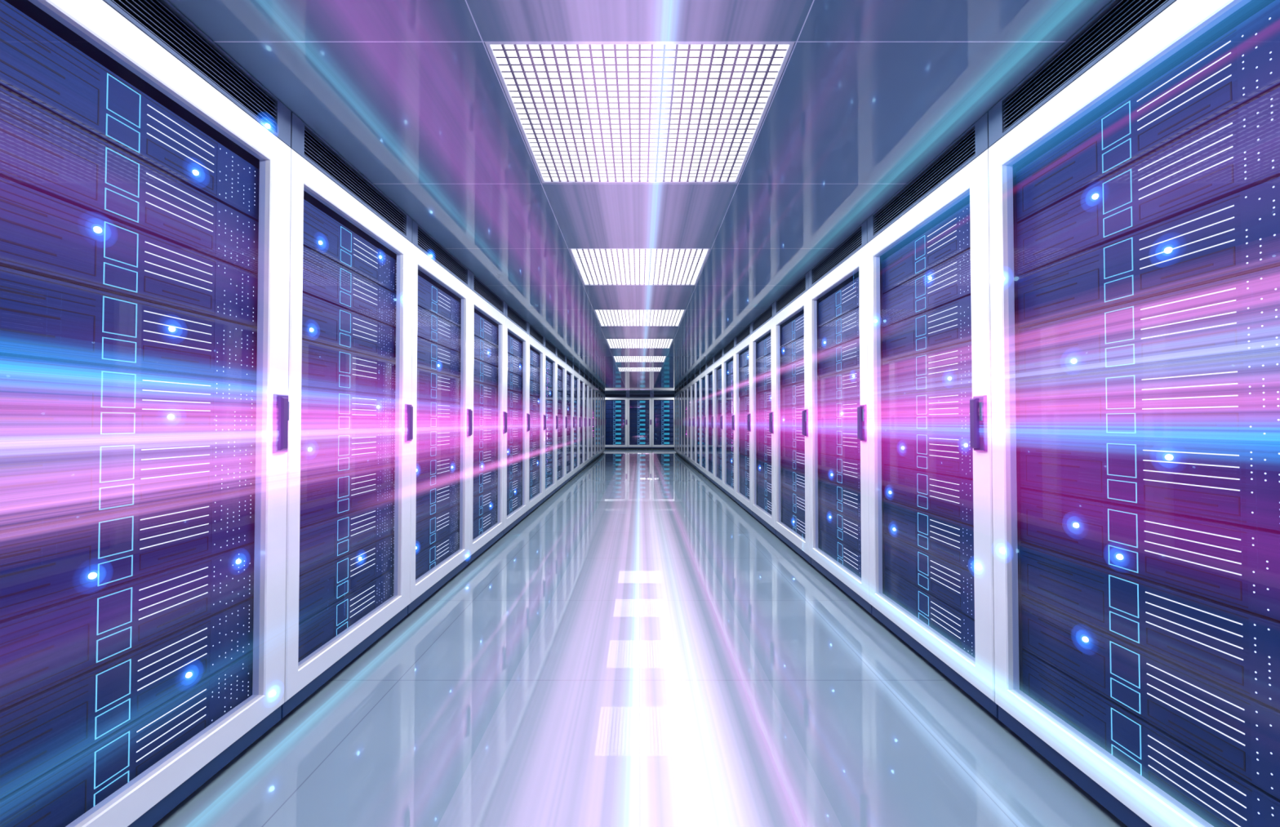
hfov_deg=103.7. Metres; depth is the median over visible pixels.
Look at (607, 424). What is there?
server
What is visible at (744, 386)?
server
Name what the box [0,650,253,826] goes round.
server
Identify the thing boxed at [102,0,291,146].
vent grille
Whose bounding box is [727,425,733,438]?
server
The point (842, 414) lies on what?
server
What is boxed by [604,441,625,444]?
server
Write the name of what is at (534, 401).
server
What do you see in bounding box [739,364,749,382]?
server
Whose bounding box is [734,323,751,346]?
vent grille
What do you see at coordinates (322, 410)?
server
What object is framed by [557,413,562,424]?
server
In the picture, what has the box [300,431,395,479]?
server
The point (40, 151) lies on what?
server
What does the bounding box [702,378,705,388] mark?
server
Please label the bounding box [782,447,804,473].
server
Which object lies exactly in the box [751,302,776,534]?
door frame
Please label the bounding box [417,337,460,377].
server
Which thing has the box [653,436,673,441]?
server
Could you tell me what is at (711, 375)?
server
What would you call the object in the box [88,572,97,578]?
light
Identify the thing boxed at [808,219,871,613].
door frame
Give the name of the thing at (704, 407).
server
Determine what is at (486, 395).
server
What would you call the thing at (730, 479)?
server
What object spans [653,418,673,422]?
server
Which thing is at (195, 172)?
light
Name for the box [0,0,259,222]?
server
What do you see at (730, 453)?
server
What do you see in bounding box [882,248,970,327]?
server
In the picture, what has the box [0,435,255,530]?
server
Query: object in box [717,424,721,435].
server
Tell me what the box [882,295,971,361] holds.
server
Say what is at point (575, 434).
server
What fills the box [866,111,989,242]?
vent grille
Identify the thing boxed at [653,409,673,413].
server
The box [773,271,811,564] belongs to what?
door frame
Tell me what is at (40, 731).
server
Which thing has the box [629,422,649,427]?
server
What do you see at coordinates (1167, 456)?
light
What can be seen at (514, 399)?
server
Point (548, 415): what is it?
server
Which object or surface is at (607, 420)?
server
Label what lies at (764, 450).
server
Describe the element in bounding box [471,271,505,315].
vent grille
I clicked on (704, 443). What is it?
server
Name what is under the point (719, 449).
server
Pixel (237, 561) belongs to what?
light
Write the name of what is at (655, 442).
server
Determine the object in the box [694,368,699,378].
vent grille
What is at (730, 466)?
server
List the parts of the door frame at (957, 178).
rack rail, handle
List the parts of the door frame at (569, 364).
rack rail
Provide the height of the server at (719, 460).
0.184 m
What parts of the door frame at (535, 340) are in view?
rack rail, handle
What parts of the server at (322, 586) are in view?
indicator panel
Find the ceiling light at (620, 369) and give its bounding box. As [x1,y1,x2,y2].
[617,367,662,371]
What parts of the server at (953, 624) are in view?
indicator panel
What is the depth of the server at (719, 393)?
8.54 m
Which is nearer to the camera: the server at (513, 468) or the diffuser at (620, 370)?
the server at (513, 468)
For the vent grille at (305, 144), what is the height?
0.136 m
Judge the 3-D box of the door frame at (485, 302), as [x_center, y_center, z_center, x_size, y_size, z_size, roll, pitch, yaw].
[-1.710,0.056,4.363,0.880,2.288,0.994,0,-1,0]
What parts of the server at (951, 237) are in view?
indicator panel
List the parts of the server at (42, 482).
indicator panel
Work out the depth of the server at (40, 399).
1.29 m
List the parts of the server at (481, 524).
indicator panel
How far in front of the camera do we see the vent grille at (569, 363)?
9.32 m
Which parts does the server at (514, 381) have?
indicator panel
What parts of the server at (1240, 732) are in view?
indicator panel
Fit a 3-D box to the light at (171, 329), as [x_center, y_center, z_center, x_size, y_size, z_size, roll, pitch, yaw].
[-1.354,-0.244,1.454,0.051,0.088,0.088,0,-1,0]
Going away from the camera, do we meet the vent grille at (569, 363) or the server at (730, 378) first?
the server at (730, 378)
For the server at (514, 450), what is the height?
0.184 m
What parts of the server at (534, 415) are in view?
indicator panel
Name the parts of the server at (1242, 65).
indicator panel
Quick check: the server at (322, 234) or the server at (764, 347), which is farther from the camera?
the server at (764, 347)
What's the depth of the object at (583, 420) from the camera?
11.42 m
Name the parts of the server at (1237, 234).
indicator panel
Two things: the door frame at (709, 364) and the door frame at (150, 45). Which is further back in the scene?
the door frame at (709, 364)
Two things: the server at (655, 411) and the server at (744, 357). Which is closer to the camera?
the server at (744, 357)
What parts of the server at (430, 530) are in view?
indicator panel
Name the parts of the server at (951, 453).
indicator panel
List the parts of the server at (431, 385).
indicator panel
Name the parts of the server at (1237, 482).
indicator panel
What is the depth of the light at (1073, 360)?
1.56 m
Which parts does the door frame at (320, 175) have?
handle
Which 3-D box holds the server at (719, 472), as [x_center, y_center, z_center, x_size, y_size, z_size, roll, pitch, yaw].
[1.633,1.043,8.346,0.554,0.184,0.870,0,-1,0]
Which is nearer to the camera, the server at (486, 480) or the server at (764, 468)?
the server at (486, 480)
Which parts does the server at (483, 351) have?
indicator panel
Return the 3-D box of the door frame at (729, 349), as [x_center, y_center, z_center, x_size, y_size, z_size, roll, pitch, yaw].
[1.710,0.107,7.362,0.880,2.288,0.994,0,-1,0]
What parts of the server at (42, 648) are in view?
indicator panel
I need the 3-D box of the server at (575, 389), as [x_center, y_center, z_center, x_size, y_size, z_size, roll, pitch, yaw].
[-1.633,-0.443,10.372,0.554,0.184,0.870,0,-1,0]
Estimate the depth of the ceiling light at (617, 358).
9.33 m
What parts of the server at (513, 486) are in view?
indicator panel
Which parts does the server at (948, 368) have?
indicator panel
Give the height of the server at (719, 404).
0.184 m
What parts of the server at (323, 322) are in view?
indicator panel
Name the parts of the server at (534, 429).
indicator panel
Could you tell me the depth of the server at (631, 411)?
20.86 m
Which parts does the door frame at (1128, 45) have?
rack rail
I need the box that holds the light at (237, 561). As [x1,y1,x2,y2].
[235,559,240,564]
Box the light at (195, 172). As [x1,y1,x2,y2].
[192,169,199,175]
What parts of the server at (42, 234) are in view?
indicator panel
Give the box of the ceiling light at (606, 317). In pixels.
[594,309,685,326]
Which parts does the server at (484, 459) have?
indicator panel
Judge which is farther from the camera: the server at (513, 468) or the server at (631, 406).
the server at (631, 406)
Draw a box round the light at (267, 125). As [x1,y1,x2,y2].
[265,123,270,128]
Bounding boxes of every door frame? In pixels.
[4,0,291,826]
[281,111,413,718]
[407,219,472,614]
[467,271,506,564]
[503,302,529,534]
[526,323,546,515]
[543,337,558,501]
[555,348,567,491]
[564,356,574,484]
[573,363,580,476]
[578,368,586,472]
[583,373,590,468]
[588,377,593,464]
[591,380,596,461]
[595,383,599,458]
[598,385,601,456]
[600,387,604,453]
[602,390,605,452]
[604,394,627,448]
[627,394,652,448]
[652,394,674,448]
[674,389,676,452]
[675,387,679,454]
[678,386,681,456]
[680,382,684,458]
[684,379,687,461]
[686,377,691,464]
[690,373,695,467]
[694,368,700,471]
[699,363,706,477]
[706,356,714,483]
[713,347,724,491]
[722,337,736,502]
[734,323,752,515]
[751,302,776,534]
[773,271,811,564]
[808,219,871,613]
[866,111,998,718]
[988,0,1275,826]
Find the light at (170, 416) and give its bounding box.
[167,413,174,419]
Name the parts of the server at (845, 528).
indicator panel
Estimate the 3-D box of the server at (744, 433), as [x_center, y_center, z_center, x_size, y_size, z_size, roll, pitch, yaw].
[1.619,0.249,6.360,0.582,0.184,0.870,0,-1,0]
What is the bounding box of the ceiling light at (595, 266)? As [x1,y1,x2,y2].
[568,248,710,285]
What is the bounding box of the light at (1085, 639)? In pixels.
[1082,636,1088,642]
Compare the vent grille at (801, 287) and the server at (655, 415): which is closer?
the vent grille at (801, 287)
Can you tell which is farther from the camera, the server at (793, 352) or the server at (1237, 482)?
the server at (793, 352)
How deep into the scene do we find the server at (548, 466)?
7.45 m
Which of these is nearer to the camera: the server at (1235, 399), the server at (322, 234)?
the server at (1235, 399)
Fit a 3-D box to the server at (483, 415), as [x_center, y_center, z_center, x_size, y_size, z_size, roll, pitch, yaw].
[-1.633,0.025,4.363,0.554,0.184,0.870,0,-1,0]
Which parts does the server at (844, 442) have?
indicator panel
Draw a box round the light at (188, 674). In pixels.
[185,671,191,677]
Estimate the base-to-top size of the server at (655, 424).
0.184 m
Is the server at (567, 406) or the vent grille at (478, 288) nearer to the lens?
the vent grille at (478, 288)
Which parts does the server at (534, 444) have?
indicator panel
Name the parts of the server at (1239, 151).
indicator panel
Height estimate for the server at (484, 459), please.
0.186 m
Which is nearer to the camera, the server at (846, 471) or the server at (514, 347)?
the server at (846, 471)
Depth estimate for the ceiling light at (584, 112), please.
1.86 m
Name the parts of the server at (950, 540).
indicator panel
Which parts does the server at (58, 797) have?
indicator panel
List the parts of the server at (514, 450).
indicator panel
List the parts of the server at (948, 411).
indicator panel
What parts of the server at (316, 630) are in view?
indicator panel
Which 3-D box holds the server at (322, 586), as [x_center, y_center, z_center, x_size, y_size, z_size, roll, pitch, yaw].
[-1.619,0.749,2.350,0.582,0.186,0.870,0,-1,0]
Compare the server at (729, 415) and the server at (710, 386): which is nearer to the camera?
the server at (729, 415)
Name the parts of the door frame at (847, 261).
rack rail, handle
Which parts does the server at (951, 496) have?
indicator panel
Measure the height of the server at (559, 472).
0.184 m
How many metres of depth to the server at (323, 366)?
2.32 m
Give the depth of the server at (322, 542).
2.29 m
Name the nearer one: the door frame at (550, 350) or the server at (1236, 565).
the server at (1236, 565)
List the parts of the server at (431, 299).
indicator panel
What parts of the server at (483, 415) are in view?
indicator panel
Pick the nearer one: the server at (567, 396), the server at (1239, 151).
the server at (1239, 151)
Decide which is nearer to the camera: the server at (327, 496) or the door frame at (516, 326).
the server at (327, 496)
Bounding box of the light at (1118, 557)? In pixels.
[1115,554,1123,559]
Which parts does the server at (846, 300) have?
indicator panel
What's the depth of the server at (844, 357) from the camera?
3.40 m
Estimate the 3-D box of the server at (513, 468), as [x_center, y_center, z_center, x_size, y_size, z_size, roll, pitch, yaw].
[-1.633,0.612,5.353,0.554,0.184,0.870,0,-1,0]
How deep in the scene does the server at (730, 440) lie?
7.52 m
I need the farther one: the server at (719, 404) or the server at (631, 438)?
the server at (631, 438)
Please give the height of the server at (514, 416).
0.184 m
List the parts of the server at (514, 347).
indicator panel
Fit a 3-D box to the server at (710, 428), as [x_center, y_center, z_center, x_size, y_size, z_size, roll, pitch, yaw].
[1.633,0.300,9.359,0.554,0.184,0.870,0,-1,0]
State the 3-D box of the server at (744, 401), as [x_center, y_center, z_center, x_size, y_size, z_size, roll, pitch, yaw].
[1.633,-0.131,6.366,0.554,0.184,0.870,0,-1,0]
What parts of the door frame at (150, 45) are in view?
handle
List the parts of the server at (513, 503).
indicator panel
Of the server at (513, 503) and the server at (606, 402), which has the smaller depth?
the server at (513, 503)
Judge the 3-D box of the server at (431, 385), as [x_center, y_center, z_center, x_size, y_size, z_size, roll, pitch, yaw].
[-1.633,-0.182,3.367,0.554,0.184,0.870,0,-1,0]
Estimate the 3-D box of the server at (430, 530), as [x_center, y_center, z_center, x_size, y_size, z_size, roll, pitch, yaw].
[-1.619,0.768,3.350,0.582,0.186,0.870,0,-1,0]
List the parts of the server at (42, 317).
indicator panel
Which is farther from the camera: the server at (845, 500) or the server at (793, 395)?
the server at (793, 395)
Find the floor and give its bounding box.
[151,448,1127,826]
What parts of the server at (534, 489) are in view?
indicator panel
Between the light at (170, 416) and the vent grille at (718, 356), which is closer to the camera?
the light at (170, 416)
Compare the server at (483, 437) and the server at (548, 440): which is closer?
the server at (483, 437)
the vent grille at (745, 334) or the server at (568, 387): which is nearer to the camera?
the vent grille at (745, 334)
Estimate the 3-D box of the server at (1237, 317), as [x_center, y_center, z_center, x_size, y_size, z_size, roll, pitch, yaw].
[1.619,-0.216,1.367,0.582,0.186,0.870,0,-1,0]
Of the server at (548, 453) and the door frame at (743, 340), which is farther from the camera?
the server at (548, 453)
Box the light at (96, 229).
[93,226,102,233]
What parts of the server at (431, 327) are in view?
indicator panel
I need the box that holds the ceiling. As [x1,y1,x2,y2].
[167,0,1112,394]
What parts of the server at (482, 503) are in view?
indicator panel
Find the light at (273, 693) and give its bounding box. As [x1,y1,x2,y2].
[270,690,275,696]
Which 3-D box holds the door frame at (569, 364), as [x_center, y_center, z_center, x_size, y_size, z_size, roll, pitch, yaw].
[-1.710,0.141,9.362,0.880,2.288,0.994,0,-1,0]
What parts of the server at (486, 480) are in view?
indicator panel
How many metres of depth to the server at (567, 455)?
9.47 m
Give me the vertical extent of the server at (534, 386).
0.184 m
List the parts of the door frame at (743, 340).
rack rail, handle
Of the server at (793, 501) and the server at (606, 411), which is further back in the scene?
the server at (606, 411)
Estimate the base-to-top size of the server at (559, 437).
0.184 m
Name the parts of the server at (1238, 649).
indicator panel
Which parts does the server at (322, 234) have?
indicator panel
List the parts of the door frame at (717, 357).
rack rail, handle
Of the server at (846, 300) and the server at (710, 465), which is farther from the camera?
the server at (710, 465)
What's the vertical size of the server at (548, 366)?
0.184 m
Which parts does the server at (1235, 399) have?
indicator panel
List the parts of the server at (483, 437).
indicator panel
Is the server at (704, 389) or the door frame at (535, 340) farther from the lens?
the server at (704, 389)
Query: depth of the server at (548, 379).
7.51 m
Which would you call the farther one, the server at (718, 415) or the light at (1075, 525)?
the server at (718, 415)
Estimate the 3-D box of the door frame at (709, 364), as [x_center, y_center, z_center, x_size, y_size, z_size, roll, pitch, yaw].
[1.710,0.141,9.362,0.880,2.288,0.994,0,-1,0]
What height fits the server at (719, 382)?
0.184 m
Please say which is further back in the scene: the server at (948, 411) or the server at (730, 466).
the server at (730, 466)
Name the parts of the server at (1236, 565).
indicator panel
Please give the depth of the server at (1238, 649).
1.30 m
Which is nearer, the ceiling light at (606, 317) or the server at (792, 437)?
the server at (792, 437)
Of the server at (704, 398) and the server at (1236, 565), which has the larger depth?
the server at (704, 398)
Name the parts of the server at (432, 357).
indicator panel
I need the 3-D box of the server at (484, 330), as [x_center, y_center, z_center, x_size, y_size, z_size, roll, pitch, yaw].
[-1.633,-0.735,4.376,0.554,0.184,0.870,0,-1,0]
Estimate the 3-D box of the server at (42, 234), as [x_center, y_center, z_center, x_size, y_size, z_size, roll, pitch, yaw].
[-1.619,-0.408,1.370,0.582,0.186,0.870,0,-1,0]
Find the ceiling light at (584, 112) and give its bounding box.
[484,41,795,182]
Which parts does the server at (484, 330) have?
indicator panel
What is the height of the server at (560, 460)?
0.184 m
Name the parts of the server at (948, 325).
indicator panel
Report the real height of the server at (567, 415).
0.184 m
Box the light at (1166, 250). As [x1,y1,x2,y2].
[1164,247,1172,253]
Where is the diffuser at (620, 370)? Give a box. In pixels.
[618,368,660,371]
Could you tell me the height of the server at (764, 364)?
0.184 m
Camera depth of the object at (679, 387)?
16.65 m
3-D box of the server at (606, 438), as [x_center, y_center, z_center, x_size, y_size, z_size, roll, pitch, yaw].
[-1.000,1.071,21.118,0.870,0.184,0.554,0,-1,0]
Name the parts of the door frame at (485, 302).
rack rail, handle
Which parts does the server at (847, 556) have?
indicator panel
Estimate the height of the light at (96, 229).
0.088 m
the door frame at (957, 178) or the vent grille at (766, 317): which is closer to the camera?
the door frame at (957, 178)
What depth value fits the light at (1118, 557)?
1.41 m
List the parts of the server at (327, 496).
indicator panel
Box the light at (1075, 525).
[1072,522,1079,528]
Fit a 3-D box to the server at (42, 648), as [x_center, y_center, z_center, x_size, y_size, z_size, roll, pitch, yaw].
[-1.619,0.542,1.354,0.582,0.186,0.870,0,-1,0]
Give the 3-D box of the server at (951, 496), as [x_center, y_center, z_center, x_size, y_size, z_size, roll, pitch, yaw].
[1.619,0.371,2.357,0.582,0.186,0.870,0,-1,0]
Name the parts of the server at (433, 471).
indicator panel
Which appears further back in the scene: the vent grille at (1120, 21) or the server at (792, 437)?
the server at (792, 437)
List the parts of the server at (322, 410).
indicator panel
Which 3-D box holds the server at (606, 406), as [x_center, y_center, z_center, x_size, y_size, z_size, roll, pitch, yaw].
[-1.000,-0.259,21.140,0.870,0.184,0.554,0,-1,0]
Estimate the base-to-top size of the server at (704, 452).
0.184 m
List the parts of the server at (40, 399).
indicator panel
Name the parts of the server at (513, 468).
indicator panel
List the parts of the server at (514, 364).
indicator panel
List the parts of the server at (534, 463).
indicator panel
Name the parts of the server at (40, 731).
indicator panel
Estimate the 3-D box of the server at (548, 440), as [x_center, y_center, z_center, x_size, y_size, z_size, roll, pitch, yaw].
[-1.633,0.456,7.356,0.554,0.184,0.870,0,-1,0]
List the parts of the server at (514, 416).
indicator panel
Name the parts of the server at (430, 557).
indicator panel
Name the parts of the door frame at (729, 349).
rack rail, handle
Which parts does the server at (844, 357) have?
indicator panel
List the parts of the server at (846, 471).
indicator panel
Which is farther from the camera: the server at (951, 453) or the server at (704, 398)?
the server at (704, 398)
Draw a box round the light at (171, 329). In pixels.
[168,326,175,332]
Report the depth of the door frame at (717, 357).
8.78 m
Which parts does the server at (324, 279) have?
indicator panel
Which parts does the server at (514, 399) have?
indicator panel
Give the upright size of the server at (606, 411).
0.184 m
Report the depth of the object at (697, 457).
11.47 m
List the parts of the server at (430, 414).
indicator panel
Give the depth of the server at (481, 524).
4.39 m
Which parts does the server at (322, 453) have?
indicator panel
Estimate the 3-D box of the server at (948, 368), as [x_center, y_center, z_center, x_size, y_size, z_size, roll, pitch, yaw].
[1.619,-0.199,2.367,0.582,0.186,0.870,0,-1,0]
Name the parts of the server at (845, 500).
indicator panel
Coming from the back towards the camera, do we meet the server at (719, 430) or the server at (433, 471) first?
the server at (719, 430)
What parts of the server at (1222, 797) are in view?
indicator panel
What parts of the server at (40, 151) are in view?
indicator panel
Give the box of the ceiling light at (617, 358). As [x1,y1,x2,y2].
[613,355,666,362]
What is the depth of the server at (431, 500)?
3.37 m
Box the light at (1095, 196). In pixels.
[1092,193,1098,199]
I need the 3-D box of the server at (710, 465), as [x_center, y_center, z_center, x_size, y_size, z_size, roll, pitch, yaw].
[1.633,1.060,9.346,0.554,0.184,0.870,0,-1,0]
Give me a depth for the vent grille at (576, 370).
10.37 m
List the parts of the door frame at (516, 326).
rack rail, handle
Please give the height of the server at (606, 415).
0.184 m
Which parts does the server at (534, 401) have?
indicator panel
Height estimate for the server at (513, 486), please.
0.184 m
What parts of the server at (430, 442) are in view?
indicator panel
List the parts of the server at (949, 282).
indicator panel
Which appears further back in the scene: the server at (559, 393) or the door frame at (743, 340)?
the server at (559, 393)
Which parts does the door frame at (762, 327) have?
rack rail, handle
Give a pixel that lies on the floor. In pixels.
(639, 648)
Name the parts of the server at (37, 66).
indicator panel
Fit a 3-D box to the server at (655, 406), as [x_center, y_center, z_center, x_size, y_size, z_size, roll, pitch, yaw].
[1.010,-0.259,21.140,0.870,0.184,0.554,0,-1,0]
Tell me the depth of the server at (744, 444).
6.49 m
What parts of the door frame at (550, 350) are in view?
rack rail, handle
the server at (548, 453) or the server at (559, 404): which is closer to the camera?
the server at (548, 453)
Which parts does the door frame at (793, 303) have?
rack rail, handle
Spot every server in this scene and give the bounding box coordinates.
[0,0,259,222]
[0,87,258,275]
[0,177,257,328]
[0,266,257,380]
[0,355,256,441]
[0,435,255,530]
[0,488,255,620]
[0,542,254,709]
[0,595,253,799]
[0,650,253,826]
[297,568,394,662]
[298,533,394,622]
[299,464,395,527]
[299,498,394,574]
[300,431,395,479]
[301,339,395,395]
[301,386,395,432]
[302,199,396,293]
[302,245,395,327]
[302,293,395,361]
[415,479,459,522]
[415,504,459,554]
[415,529,459,579]
[416,399,460,428]
[416,428,460,460]
[416,453,459,491]
[417,275,461,327]
[417,305,460,351]
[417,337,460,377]
[417,368,460,402]
[472,466,497,497]
[472,487,497,519]
[472,506,497,539]
[473,335,497,366]
[473,358,497,386]
[473,381,497,406]
[473,404,497,426]
[473,426,497,450]
[473,447,497,473]
[474,312,497,346]
[506,371,522,392]
[506,389,522,408]
[506,408,522,426]
[506,426,522,444]
[506,442,521,462]
[506,459,521,481]
[506,475,521,500]
[506,492,521,515]
[507,334,522,359]
[507,353,522,376]
[528,453,539,471]
[528,467,539,487]
[528,481,539,499]
[529,349,539,368]
[529,364,539,382]
[529,380,539,396]
[529,395,539,411]
[529,410,539,425]
[529,425,539,440]
[529,440,539,456]
[545,360,552,375]
[545,373,552,387]
[545,386,552,399]
[545,399,552,412]
[545,412,552,425]
[545,425,552,438]
[545,437,551,451]
[545,449,551,464]
[545,462,551,477]
[545,474,551,488]
[557,368,562,381]
[557,379,562,391]
[557,391,562,402]
[557,402,562,413]
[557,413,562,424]
[557,424,562,435]
[557,435,562,447]
[557,446,562,458]
[557,457,562,470]
[557,468,562,479]
[566,373,570,385]
[566,383,570,395]
[566,394,569,404]
[566,404,569,414]
[566,414,569,424]
[566,424,569,434]
[566,434,569,444]
[566,444,569,454]
[566,453,569,465]
[566,463,569,473]
[573,378,576,388]
[573,387,576,397]
[573,396,576,406]
[573,405,576,415]
[573,433,576,442]
[573,442,576,451]
[573,450,576,460]
[604,400,625,404]
[604,404,625,409]
[604,409,625,413]
[604,413,625,418]
[604,418,625,422]
[604,422,625,427]
[604,427,625,431]
[604,431,625,436]
[604,436,625,441]
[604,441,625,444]
[629,400,648,404]
[629,404,648,409]
[629,409,648,413]
[629,413,649,418]
[629,418,649,422]
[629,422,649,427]
[629,427,649,431]
[629,431,649,436]
[629,436,649,441]
[629,441,649,444]
[653,400,673,404]
[653,404,673,409]
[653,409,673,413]
[653,413,673,418]
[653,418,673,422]
[653,422,673,427]
[653,427,673,431]
[653,431,673,436]
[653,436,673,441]
[653,441,673,444]
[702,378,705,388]
[702,387,705,397]
[702,396,705,406]
[702,406,705,415]
[702,433,705,442]
[702,441,705,451]
[702,450,705,460]
[709,373,712,385]
[709,384,712,395]
[709,394,712,404]
[709,404,712,414]
[709,424,712,434]
[709,434,712,444]
[709,444,712,454]
[709,453,712,464]
[709,463,712,473]
[716,368,721,381]
[717,379,721,391]
[717,391,721,402]
[717,402,721,413]
[717,413,721,424]
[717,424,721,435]
[717,435,721,447]
[717,446,721,458]
[717,457,721,470]
[717,468,721,479]
[727,360,733,375]
[727,373,733,387]
[727,386,733,399]
[727,399,733,412]
[727,412,733,424]
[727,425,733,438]
[727,437,733,451]
[727,449,733,464]
[727,462,733,477]
[727,474,733,488]
[739,349,749,368]
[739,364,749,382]
[739,380,749,396]
[740,395,749,411]
[740,410,749,425]
[740,425,749,440]
[740,440,749,456]
[740,453,749,471]
[740,467,749,486]
[740,481,749,498]
[756,335,771,359]
[757,353,771,376]
[757,371,771,392]
[757,390,771,408]
[757,408,771,426]
[757,426,771,444]
[757,442,771,462]
[757,459,771,480]
[757,475,771,499]
[757,492,771,514]
[781,313,804,346]
[781,336,804,366]
[782,359,804,386]
[782,382,804,406]
[782,404,804,426]
[782,426,804,449]
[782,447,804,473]
[782,466,804,496]
[782,487,804,519]
[782,506,804,537]
[818,276,859,327]
[818,306,859,352]
[818,337,859,377]
[818,368,860,402]
[819,399,860,428]
[819,428,860,459]
[819,453,860,490]
[819,479,861,521]
[819,504,861,552]
[820,529,861,577]
[882,203,970,293]
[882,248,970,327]
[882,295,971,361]
[883,341,972,395]
[883,387,972,431]
[884,431,973,478]
[884,464,973,525]
[884,498,973,572]
[884,533,974,619]
[884,568,974,657]
[1016,0,1279,222]
[1017,87,1279,275]
[1017,176,1279,328]
[1017,266,1279,380]
[1018,355,1279,441]
[1019,435,1279,530]
[1020,488,1279,620]
[1021,542,1279,710]
[1021,595,1279,799]
[1022,649,1279,826]
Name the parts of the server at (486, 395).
indicator panel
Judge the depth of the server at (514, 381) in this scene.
5.45 m
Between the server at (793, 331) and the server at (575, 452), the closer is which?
the server at (793, 331)
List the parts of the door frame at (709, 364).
rack rail, handle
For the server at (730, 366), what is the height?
0.186 m
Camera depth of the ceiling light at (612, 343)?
7.50 m
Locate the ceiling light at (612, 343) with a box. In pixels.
[605,338,673,348]
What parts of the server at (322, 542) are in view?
indicator panel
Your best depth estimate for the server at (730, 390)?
7.54 m
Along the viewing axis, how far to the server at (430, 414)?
3.37 m
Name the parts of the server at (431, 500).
indicator panel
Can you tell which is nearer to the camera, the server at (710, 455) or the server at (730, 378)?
the server at (730, 378)
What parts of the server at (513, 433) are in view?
indicator panel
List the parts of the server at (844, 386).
indicator panel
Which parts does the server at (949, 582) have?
indicator panel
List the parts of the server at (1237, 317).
indicator panel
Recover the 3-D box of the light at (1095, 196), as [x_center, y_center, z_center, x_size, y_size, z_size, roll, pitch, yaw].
[1.354,-0.645,1.493,0.051,0.088,0.088,0,-1,0]
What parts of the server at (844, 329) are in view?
indicator panel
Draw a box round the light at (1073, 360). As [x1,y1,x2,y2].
[1071,358,1076,363]
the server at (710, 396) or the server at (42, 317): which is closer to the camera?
the server at (42, 317)
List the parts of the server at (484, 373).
indicator panel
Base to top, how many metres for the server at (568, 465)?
0.184 m
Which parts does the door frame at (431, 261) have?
rack rail, handle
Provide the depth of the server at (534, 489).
6.43 m
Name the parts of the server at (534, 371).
indicator panel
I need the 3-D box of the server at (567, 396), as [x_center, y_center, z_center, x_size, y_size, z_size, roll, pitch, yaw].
[-1.633,-0.270,9.369,0.554,0.184,0.870,0,-1,0]
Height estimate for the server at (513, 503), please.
0.184 m
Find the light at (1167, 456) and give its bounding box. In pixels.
[1164,453,1173,460]
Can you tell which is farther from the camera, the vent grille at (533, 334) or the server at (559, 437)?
the server at (559, 437)
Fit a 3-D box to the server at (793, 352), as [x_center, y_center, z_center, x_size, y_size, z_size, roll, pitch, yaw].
[1.619,-0.546,4.373,0.582,0.186,0.870,0,-1,0]
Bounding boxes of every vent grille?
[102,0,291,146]
[289,111,412,242]
[411,219,471,288]
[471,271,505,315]
[505,302,528,333]
[528,323,544,346]
[544,337,556,356]
[556,348,565,363]
[565,356,573,368]
[573,363,579,374]
[579,368,584,377]
[584,373,588,381]
[588,377,592,384]
[604,394,627,397]
[627,394,652,397]
[652,394,674,397]
[690,373,694,382]
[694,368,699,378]
[699,363,706,374]
[706,356,713,369]
[713,347,723,364]
[723,337,734,355]
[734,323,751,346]
[751,302,774,333]
[773,271,808,315]
[808,219,867,288]
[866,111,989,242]
[988,0,1176,146]
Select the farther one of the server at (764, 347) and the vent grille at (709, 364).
the vent grille at (709, 364)
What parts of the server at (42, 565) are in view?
indicator panel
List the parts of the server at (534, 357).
indicator panel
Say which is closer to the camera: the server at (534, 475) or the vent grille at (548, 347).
the server at (534, 475)
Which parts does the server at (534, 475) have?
indicator panel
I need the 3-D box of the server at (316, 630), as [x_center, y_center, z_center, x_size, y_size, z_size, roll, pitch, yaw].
[-1.633,0.940,2.347,0.554,0.184,0.870,0,-1,0]
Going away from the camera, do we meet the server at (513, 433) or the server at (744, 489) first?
the server at (513, 433)
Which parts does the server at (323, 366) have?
indicator panel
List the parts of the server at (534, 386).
indicator panel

